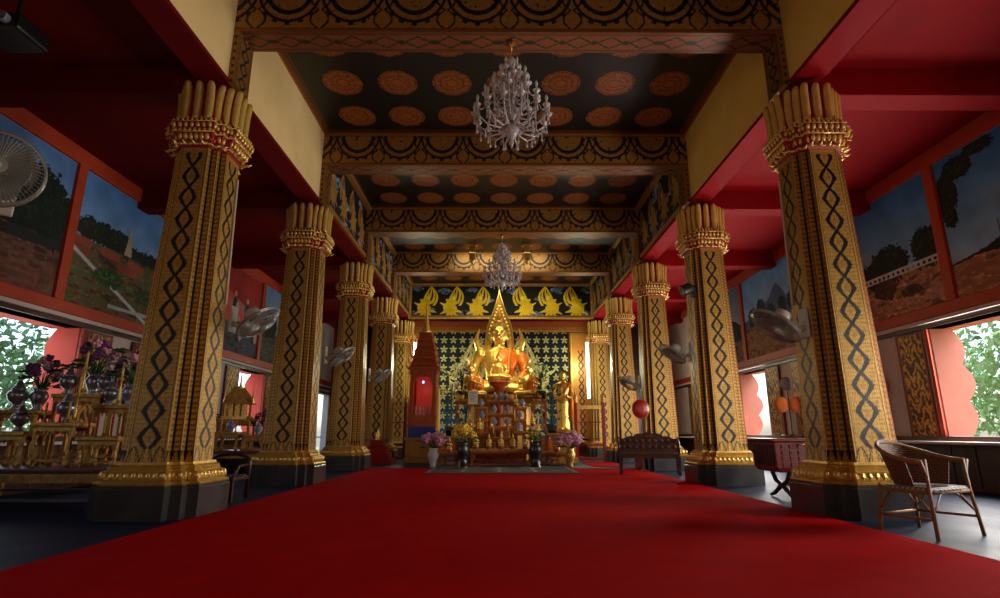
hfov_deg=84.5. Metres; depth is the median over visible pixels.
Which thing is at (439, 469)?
floor mat
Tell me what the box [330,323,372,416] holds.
wall
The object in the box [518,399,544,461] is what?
altar table
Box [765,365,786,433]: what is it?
shutter
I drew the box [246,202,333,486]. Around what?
column
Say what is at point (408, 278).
trim
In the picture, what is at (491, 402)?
altar table
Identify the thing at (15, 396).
urn
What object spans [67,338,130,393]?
vase
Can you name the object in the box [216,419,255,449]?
altar table
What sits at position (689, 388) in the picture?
window
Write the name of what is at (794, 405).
fan
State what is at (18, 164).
wall fan
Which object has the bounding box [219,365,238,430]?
shutter
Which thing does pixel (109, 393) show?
urn
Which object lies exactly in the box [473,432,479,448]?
figurine
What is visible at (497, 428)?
altar table
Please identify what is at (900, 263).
mural
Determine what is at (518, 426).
lidded jar
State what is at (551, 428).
leafy plant
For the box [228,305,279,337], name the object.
wall fan
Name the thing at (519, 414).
lidded jar
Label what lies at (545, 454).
altar table
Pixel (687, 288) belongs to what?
spotlight
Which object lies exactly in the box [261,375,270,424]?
shutter
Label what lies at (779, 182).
conduit pipe
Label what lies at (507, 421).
lidded jar
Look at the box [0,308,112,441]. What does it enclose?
window
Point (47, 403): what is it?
candle
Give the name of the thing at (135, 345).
window
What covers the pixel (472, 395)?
sign stand
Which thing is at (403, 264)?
trim
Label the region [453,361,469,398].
leafy plant
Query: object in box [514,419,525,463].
altar table
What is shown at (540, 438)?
altar table
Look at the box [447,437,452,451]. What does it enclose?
figurine
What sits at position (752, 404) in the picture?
window
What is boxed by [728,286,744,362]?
mural
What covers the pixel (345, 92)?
ceiling
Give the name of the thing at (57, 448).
baseboard
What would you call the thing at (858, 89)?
trim
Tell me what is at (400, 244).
ceiling
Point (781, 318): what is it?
wall fan
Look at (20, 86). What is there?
beam
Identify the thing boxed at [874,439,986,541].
wicker armchair
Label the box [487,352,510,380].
seated statue
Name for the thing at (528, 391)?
statue
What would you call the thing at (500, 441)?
figurine
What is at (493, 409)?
lidded jar
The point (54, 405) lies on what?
candle
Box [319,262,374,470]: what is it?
column
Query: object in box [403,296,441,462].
shrine
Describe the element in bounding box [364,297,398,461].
column
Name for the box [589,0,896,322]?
wall
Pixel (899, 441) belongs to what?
trim
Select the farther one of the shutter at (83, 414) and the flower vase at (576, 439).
the flower vase at (576, 439)
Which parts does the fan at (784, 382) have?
handle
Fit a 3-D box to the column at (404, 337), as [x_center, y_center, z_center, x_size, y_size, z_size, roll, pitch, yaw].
[-3.669,3.273,20.385,1.100,4.950,1.100,0,-14,0]
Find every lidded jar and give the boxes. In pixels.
[226,419,234,431]
[254,422,262,434]
[478,399,483,406]
[479,410,484,418]
[491,405,496,412]
[491,417,497,425]
[504,417,509,425]
[505,405,510,412]
[516,422,521,430]
[517,410,522,418]
[520,399,524,406]
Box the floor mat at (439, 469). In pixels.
[425,466,578,472]
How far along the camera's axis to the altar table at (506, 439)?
14.50 m
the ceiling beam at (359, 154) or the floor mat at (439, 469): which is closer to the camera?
the ceiling beam at (359, 154)
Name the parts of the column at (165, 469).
moulding, crown, crown, crown, crown, crown, crown, crown, crown, crown, crown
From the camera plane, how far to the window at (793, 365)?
12.83 m
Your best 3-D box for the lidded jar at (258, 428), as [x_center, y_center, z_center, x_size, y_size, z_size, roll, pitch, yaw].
[-4.739,2.530,10.783,0.171,0.249,0.171,0,-14,0]
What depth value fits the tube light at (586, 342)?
20.20 m
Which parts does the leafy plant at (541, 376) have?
pot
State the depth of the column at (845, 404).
6.10 m
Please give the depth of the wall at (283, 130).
7.98 m
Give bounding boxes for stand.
[366,427,394,464]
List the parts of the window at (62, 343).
frame, carved panel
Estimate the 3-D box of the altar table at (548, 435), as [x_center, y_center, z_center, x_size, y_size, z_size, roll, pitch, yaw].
[1.422,4.062,14.920,0.376,0.830,0.500,0,-14,0]
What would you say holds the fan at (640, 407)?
on the carpet at (372, 532)
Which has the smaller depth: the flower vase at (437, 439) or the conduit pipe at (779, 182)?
the conduit pipe at (779, 182)
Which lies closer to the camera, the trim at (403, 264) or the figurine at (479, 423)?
the figurine at (479, 423)
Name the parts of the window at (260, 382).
carved panel, frame, carved panel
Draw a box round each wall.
[0,114,334,450]
[128,0,412,321]
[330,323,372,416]
[409,321,591,455]
[413,319,588,320]
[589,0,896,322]
[608,324,640,432]
[668,124,999,441]
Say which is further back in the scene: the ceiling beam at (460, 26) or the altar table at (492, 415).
the altar table at (492, 415)
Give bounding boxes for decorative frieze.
[408,283,593,318]
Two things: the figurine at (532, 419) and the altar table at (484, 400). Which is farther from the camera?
the altar table at (484, 400)
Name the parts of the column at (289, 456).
crown, moulding, crown, crown, crown, crown, crown, crown, crown, crown, crown, crown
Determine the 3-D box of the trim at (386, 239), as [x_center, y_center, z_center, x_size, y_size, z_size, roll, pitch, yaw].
[0.070,-1.209,15.940,7.000,1.335,3.220,0,-14,0]
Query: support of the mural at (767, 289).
attached to the wall at (678, 333)
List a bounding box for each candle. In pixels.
[41,402,48,421]
[49,402,55,421]
[57,402,63,421]
[64,402,71,421]
[84,416,91,436]
[92,416,99,436]
[100,416,106,436]
[108,416,114,436]
[115,416,122,436]
[436,388,439,465]
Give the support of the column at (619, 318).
on the floor
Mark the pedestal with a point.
(498, 385)
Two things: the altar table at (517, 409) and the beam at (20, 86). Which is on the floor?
the altar table at (517, 409)
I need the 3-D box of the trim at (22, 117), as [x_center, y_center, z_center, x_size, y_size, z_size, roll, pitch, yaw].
[-6.774,-0.632,10.667,0.060,2.658,25.500,0,-14,0]
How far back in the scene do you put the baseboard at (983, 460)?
8.16 m
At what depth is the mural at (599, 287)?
19.59 m
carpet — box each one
[0,468,999,597]
[581,462,626,466]
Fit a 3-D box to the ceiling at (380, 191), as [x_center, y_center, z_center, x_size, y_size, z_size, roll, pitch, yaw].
[0.089,-2.714,12.601,7.000,0.001,3.220,0,-14,0]
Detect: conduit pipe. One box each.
[225,180,238,304]
[778,181,793,305]
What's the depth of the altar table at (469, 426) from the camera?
15.21 m
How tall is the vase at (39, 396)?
0.729 m
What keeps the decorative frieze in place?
attached to the trim at (408, 278)
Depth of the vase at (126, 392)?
7.11 m
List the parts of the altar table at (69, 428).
leg, leg, leg, leg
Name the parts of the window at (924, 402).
carved panel, frame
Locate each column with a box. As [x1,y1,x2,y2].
[85,80,254,521]
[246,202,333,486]
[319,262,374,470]
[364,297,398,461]
[392,320,414,456]
[586,320,611,456]
[604,297,639,462]
[631,262,687,470]
[675,203,765,485]
[762,82,931,520]
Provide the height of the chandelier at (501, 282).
1.520 m
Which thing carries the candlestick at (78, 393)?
on the altar table at (69, 428)
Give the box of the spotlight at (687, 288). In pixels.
[678,283,696,296]
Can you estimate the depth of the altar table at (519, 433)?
14.58 m
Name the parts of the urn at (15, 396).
lid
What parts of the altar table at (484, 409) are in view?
leg, leg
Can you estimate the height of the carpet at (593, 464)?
0.012 m
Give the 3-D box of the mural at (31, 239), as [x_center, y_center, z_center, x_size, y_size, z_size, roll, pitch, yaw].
[-6.772,-1.505,6.917,0.001,2.200,3.400,0,-14,0]
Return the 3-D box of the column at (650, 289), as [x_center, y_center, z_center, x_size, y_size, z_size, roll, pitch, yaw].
[3.789,1.579,13.428,1.100,4.950,1.100,0,-14,0]
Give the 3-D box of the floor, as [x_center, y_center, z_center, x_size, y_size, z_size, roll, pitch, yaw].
[0.096,3.281,9.751,14.800,0.100,25.500,0,-14,0]
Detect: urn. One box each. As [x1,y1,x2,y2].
[6,372,29,409]
[10,397,30,430]
[56,385,77,421]
[59,361,78,393]
[97,362,114,393]
[101,375,118,404]
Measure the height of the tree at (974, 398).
3.738 m
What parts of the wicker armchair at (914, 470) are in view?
leg, leg, rail, seat rail, seat, leg, leg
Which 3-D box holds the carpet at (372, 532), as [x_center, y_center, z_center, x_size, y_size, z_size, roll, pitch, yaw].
[0.115,2.156,5.368,6.350,0.012,16.050,0,-14,0]
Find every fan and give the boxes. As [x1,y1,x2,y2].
[0,129,47,216]
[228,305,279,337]
[323,346,354,366]
[368,368,390,383]
[617,375,640,390]
[632,399,648,470]
[658,343,691,363]
[750,307,810,342]
[774,397,789,435]
[780,377,794,435]
[789,397,802,435]
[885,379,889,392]
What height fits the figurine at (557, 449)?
0.410 m
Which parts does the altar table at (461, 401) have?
leg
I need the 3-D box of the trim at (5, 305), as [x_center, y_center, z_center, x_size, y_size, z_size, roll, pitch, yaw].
[-6.779,0.771,10.325,0.050,0.070,25.500,0,-14,0]
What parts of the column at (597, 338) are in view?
crown, moulding, crown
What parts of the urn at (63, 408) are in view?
lid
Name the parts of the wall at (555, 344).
pilaster panel, cornice, star panel, pilaster panel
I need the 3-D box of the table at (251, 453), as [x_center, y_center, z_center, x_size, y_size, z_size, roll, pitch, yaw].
[-5.310,3.241,10.812,1.920,0.520,1.000,0,-14,0]
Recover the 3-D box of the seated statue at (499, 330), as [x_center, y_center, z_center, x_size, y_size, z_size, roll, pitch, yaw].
[0.006,2.321,18.731,2.697,6.019,1.815,-1,-14,4]
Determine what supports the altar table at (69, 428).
on the table at (55, 473)
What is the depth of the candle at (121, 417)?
6.46 m
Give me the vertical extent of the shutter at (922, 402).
1.720 m
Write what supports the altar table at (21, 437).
on the table at (55, 473)
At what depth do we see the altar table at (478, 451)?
13.70 m
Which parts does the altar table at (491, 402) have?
leg, leg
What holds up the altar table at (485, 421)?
on the floor
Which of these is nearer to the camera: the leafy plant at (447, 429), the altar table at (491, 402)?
the leafy plant at (447, 429)
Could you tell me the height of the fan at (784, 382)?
1.403 m
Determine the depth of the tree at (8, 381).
9.74 m
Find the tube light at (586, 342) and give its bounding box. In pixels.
[585,341,589,398]
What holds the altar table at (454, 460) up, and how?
on the floor
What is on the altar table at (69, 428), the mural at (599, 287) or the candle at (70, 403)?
the candle at (70, 403)
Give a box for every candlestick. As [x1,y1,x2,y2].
[68,376,82,421]
[80,352,89,393]
[113,362,125,404]
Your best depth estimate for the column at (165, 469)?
6.03 m
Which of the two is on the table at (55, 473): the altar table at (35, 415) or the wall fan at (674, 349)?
the altar table at (35, 415)
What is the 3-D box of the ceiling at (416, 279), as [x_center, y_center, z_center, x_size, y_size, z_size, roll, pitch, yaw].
[0.051,-1.010,19.597,7.000,0.001,3.220,0,-14,0]
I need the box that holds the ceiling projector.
[0,0,50,52]
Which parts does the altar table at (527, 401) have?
leg, leg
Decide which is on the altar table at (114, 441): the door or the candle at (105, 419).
the candle at (105, 419)
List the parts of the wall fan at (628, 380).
wall plate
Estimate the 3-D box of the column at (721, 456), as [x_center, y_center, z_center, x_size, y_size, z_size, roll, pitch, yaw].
[3.808,0.726,9.931,1.100,4.950,1.100,0,-14,0]
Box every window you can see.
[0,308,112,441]
[120,342,140,435]
[219,365,270,434]
[688,386,693,433]
[739,365,786,437]
[789,361,803,434]
[895,312,999,441]
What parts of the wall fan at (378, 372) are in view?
wall plate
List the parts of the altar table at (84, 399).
leg, leg, leg, leg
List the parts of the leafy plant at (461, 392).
pot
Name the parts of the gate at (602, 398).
post, rail, rail, rail, post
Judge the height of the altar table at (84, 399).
0.860 m
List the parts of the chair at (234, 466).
leg, backrest, seat, armrest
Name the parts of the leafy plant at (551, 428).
pot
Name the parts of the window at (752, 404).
frame, carved panel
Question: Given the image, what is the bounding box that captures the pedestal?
[488,380,509,448]
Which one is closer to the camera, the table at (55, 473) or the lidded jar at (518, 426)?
the table at (55, 473)
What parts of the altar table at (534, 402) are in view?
leg, leg, leg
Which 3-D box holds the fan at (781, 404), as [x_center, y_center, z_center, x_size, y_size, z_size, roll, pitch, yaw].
[6.682,2.773,12.999,0.290,0.916,0.200,-4,-14,17]
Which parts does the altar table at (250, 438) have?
leg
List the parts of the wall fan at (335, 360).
wall plate, blade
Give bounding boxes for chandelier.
[470,41,552,150]
[482,235,522,291]
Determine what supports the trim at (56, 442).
attached to the wall at (327, 337)
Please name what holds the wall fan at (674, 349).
attached to the column at (721, 456)
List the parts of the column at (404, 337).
moulding, crown, crown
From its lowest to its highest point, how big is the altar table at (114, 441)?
0.340 m
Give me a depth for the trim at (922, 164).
8.84 m
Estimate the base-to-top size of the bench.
0.840 m
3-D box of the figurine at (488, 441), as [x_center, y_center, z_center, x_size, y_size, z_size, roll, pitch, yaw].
[-0.276,3.568,13.873,0.145,0.410,0.145,-13,-19,43]
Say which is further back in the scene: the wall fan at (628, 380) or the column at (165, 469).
the wall fan at (628, 380)
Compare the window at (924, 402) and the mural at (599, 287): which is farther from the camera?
the mural at (599, 287)
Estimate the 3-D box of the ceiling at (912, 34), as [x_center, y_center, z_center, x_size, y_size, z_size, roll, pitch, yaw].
[5.516,-1.958,11.057,3.160,0.100,25.500,0,-14,0]
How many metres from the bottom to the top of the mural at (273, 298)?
2.200 m
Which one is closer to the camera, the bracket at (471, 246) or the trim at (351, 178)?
the trim at (351, 178)
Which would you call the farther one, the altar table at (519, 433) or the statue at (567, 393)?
the statue at (567, 393)
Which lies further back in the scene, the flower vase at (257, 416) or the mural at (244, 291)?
the mural at (244, 291)
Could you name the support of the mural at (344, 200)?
attached to the wall at (283, 130)
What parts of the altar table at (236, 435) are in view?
leg, leg, leg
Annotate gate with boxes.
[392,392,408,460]
[573,391,606,461]
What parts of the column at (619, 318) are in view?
crown, crown, moulding, crown, crown, crown, crown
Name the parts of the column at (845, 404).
crown, crown, crown, crown, crown, crown, crown, crown, crown, crown, crown, moulding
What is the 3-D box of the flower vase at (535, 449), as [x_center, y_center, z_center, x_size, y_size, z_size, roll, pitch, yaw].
[0.888,3.627,13.526,0.646,1.015,0.604,0,-14,0]
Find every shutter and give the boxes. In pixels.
[71,330,112,431]
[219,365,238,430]
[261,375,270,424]
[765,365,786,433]
[789,361,797,428]
[895,330,942,435]
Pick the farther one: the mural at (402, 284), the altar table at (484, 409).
the mural at (402, 284)
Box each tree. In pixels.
[0,317,50,430]
[0,329,52,430]
[952,320,999,436]
[954,329,999,436]
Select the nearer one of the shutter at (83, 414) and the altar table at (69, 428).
the altar table at (69, 428)
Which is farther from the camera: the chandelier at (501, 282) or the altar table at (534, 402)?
the altar table at (534, 402)
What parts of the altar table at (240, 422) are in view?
leg, leg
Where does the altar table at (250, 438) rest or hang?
on the table at (251, 453)
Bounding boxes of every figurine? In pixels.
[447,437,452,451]
[466,412,471,425]
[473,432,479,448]
[477,417,482,430]
[486,434,491,448]
[498,434,503,448]
[510,434,515,448]
[514,394,518,406]
[522,432,528,448]
[530,412,535,425]
[554,442,559,451]
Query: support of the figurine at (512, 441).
on the altar table at (478, 451)
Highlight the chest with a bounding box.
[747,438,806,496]
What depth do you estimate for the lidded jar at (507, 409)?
15.94 m
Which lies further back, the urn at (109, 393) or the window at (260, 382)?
the window at (260, 382)
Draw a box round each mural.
[0,114,76,295]
[64,171,163,324]
[222,267,262,358]
[259,286,281,363]
[330,174,366,251]
[371,237,392,287]
[396,276,409,311]
[592,276,607,312]
[611,238,634,288]
[639,175,679,251]
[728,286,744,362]
[741,256,795,358]
[853,173,945,322]
[932,125,999,297]
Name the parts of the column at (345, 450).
moulding, crown, crown, crown, crown, crown, crown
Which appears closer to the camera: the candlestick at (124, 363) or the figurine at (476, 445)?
the candlestick at (124, 363)
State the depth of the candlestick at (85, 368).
7.00 m
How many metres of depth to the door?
21.83 m
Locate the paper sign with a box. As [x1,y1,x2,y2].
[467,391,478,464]
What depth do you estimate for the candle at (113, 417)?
6.46 m
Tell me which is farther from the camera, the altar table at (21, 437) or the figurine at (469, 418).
the figurine at (469, 418)
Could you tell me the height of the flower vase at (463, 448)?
1.075 m
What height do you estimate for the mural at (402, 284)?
1.220 m
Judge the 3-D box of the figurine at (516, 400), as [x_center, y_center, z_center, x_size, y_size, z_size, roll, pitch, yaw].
[0.478,2.962,16.110,0.145,0.410,0.145,-13,-19,43]
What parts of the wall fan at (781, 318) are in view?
blade, blade, blade, wall plate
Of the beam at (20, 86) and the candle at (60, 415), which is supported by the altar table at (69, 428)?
the candle at (60, 415)
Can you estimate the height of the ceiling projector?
0.675 m
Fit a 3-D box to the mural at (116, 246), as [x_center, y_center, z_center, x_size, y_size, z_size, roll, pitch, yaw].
[-6.791,-0.653,10.415,0.001,2.200,3.400,0,-14,0]
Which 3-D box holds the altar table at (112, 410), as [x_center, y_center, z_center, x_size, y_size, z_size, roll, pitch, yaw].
[-4.788,1.706,6.918,0.550,0.720,0.360,0,-14,0]
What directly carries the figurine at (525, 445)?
on the altar table at (478, 451)
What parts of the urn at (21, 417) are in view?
lid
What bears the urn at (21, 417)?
on the altar table at (21, 437)
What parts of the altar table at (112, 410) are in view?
leg, leg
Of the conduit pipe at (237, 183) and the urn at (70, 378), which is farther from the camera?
the urn at (70, 378)
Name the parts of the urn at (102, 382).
lid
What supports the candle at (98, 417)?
on the altar table at (114, 441)
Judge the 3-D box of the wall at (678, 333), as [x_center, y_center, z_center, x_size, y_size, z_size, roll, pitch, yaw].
[7.106,0.667,10.426,0.220,5.300,25.500,0,-14,0]
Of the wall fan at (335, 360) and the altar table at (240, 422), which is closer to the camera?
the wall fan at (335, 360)
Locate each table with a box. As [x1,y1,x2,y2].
[0,410,57,464]
[0,431,48,466]
[0,463,108,501]
[25,422,95,466]
[40,394,116,464]
[73,436,123,466]
[86,405,128,464]
[213,432,246,450]
[213,449,260,457]
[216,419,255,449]
[242,435,263,450]
[438,452,467,465]
[443,436,457,462]
[456,399,469,462]
[458,399,485,461]
[460,426,471,463]
[470,449,530,466]
[475,407,486,462]
[476,419,487,463]
[477,431,488,465]
[487,400,514,461]
[488,413,513,462]
[489,426,512,463]
[490,437,511,465]
[513,431,524,465]
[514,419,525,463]
[515,407,526,462]
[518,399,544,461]
[529,426,541,463]
[532,399,547,461]
[540,451,567,465]
[545,433,559,464]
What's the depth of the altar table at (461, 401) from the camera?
16.25 m
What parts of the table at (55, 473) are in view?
leg, rail, rail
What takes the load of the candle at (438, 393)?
on the floor
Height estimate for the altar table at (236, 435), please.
0.350 m
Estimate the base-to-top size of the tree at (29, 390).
3.576 m
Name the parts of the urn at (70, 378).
lid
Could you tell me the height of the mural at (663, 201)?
1.220 m
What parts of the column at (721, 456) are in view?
crown, crown, crown, crown, crown, crown, crown, crown, crown, crown, moulding, crown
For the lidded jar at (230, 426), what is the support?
on the altar table at (236, 435)
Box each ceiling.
[0,0,371,311]
[277,52,736,134]
[353,174,654,208]
[388,237,615,252]
[410,276,592,282]
[632,0,999,311]
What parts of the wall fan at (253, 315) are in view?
wall plate, blade, blade, blade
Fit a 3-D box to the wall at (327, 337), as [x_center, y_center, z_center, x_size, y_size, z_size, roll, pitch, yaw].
[-6.914,0.649,10.354,0.220,5.300,25.500,0,-14,0]
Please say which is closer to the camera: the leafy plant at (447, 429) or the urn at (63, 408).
the urn at (63, 408)
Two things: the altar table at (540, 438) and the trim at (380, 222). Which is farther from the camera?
the altar table at (540, 438)
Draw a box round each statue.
[455,358,486,399]
[460,290,537,459]
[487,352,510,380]
[513,358,540,399]
[551,365,578,462]
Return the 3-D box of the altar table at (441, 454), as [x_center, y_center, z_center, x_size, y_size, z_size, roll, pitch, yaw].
[-1.212,4.160,14.316,0.773,0.354,0.400,0,-14,0]
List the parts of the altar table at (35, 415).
leg, leg, leg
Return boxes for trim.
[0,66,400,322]
[0,108,336,386]
[0,301,331,390]
[0,437,321,445]
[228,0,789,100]
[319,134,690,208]
[329,174,679,257]
[364,208,641,264]
[371,237,634,292]
[391,253,611,297]
[395,276,607,315]
[601,69,999,323]
[668,111,999,385]
[674,305,999,389]
[679,436,999,445]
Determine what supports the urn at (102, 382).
on the altar table at (84, 399)
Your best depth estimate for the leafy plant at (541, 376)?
16.57 m
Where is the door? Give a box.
[319,391,330,445]
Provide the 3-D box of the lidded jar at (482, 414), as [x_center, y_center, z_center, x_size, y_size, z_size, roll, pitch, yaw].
[-0.499,3.240,15.419,0.171,0.249,0.171,0,-14,0]
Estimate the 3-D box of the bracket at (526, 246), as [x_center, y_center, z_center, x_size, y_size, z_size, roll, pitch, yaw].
[0.830,-1.351,16.802,0.320,0.660,0.200,0,-14,0]
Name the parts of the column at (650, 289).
crown, crown, crown, crown, crown, crown, crown, crown, moulding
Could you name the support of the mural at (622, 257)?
attached to the wall at (729, 129)
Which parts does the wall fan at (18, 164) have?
wall plate, blade, blade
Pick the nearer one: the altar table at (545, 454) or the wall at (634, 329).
the altar table at (545, 454)
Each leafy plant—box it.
[440,368,465,435]
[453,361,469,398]
[532,363,548,398]
[533,374,570,432]
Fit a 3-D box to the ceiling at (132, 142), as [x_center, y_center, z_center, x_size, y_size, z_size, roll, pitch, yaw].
[-5.324,-1.972,11.001,3.160,0.100,25.500,0,-14,0]
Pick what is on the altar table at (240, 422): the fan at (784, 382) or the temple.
the temple
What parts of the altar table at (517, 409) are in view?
leg, leg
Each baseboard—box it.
[0,436,259,495]
[679,434,999,493]
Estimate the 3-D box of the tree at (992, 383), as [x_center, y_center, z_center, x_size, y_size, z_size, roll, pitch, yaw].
[9.590,1.393,9.359,3.115,3.608,3.139,1,-14,-6]
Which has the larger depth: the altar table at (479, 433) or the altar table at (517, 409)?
the altar table at (517, 409)
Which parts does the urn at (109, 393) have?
lid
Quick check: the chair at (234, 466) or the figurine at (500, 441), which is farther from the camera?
the figurine at (500, 441)
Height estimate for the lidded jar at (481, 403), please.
0.249 m
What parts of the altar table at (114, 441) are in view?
leg, leg, leg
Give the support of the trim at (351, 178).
attached to the wall at (729, 129)
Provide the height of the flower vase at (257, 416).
0.847 m
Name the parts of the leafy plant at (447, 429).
pot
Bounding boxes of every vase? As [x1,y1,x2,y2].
[16,354,76,409]
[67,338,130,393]
[107,351,139,404]
[251,410,266,449]
[416,432,450,467]
[451,423,479,466]
[523,425,547,466]
[553,430,590,467]
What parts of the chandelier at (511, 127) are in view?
arm, arm, arm, arm, arm, arm, arm, arm, arm, arm, arm, arm, arm, arm, stem, arm, arm, arm, arm, arm, arm, arm, arm, arm, arm, arm, arm, arm, arm, arm, arm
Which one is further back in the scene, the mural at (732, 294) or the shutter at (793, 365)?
the mural at (732, 294)
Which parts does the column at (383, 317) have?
crown, moulding, crown, crown, crown, crown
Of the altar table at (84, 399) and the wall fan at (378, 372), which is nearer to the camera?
the altar table at (84, 399)
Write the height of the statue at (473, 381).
1.302 m
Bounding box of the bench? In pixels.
[618,432,681,475]
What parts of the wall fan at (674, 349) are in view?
blade, wall plate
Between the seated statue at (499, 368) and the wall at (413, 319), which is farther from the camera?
the wall at (413, 319)
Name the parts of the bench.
leg, backrest, seat, armrest, leg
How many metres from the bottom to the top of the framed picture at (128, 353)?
0.720 m
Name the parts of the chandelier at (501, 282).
stem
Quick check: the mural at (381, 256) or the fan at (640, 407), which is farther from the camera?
the mural at (381, 256)
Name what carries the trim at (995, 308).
attached to the wall at (678, 333)
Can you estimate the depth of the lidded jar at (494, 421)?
15.27 m
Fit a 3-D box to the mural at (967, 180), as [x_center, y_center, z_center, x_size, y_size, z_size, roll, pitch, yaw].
[7.004,-1.488,6.988,0.001,2.200,3.400,0,-14,0]
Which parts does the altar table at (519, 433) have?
leg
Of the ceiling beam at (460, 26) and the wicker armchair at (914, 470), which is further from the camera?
the ceiling beam at (460, 26)
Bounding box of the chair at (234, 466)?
[212,452,251,501]
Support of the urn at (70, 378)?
on the altar table at (84, 399)
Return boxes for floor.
[0,456,999,570]
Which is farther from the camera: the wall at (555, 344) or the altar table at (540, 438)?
the wall at (555, 344)
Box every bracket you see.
[467,244,477,264]
[522,244,531,264]
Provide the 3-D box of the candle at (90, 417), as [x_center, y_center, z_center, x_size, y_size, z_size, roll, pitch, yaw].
[-4.835,1.498,6.474,0.060,0.235,0.057,0,-14,0]
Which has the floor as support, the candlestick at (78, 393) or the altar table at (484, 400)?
the altar table at (484, 400)
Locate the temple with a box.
[220,367,255,418]
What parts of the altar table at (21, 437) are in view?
leg, leg, leg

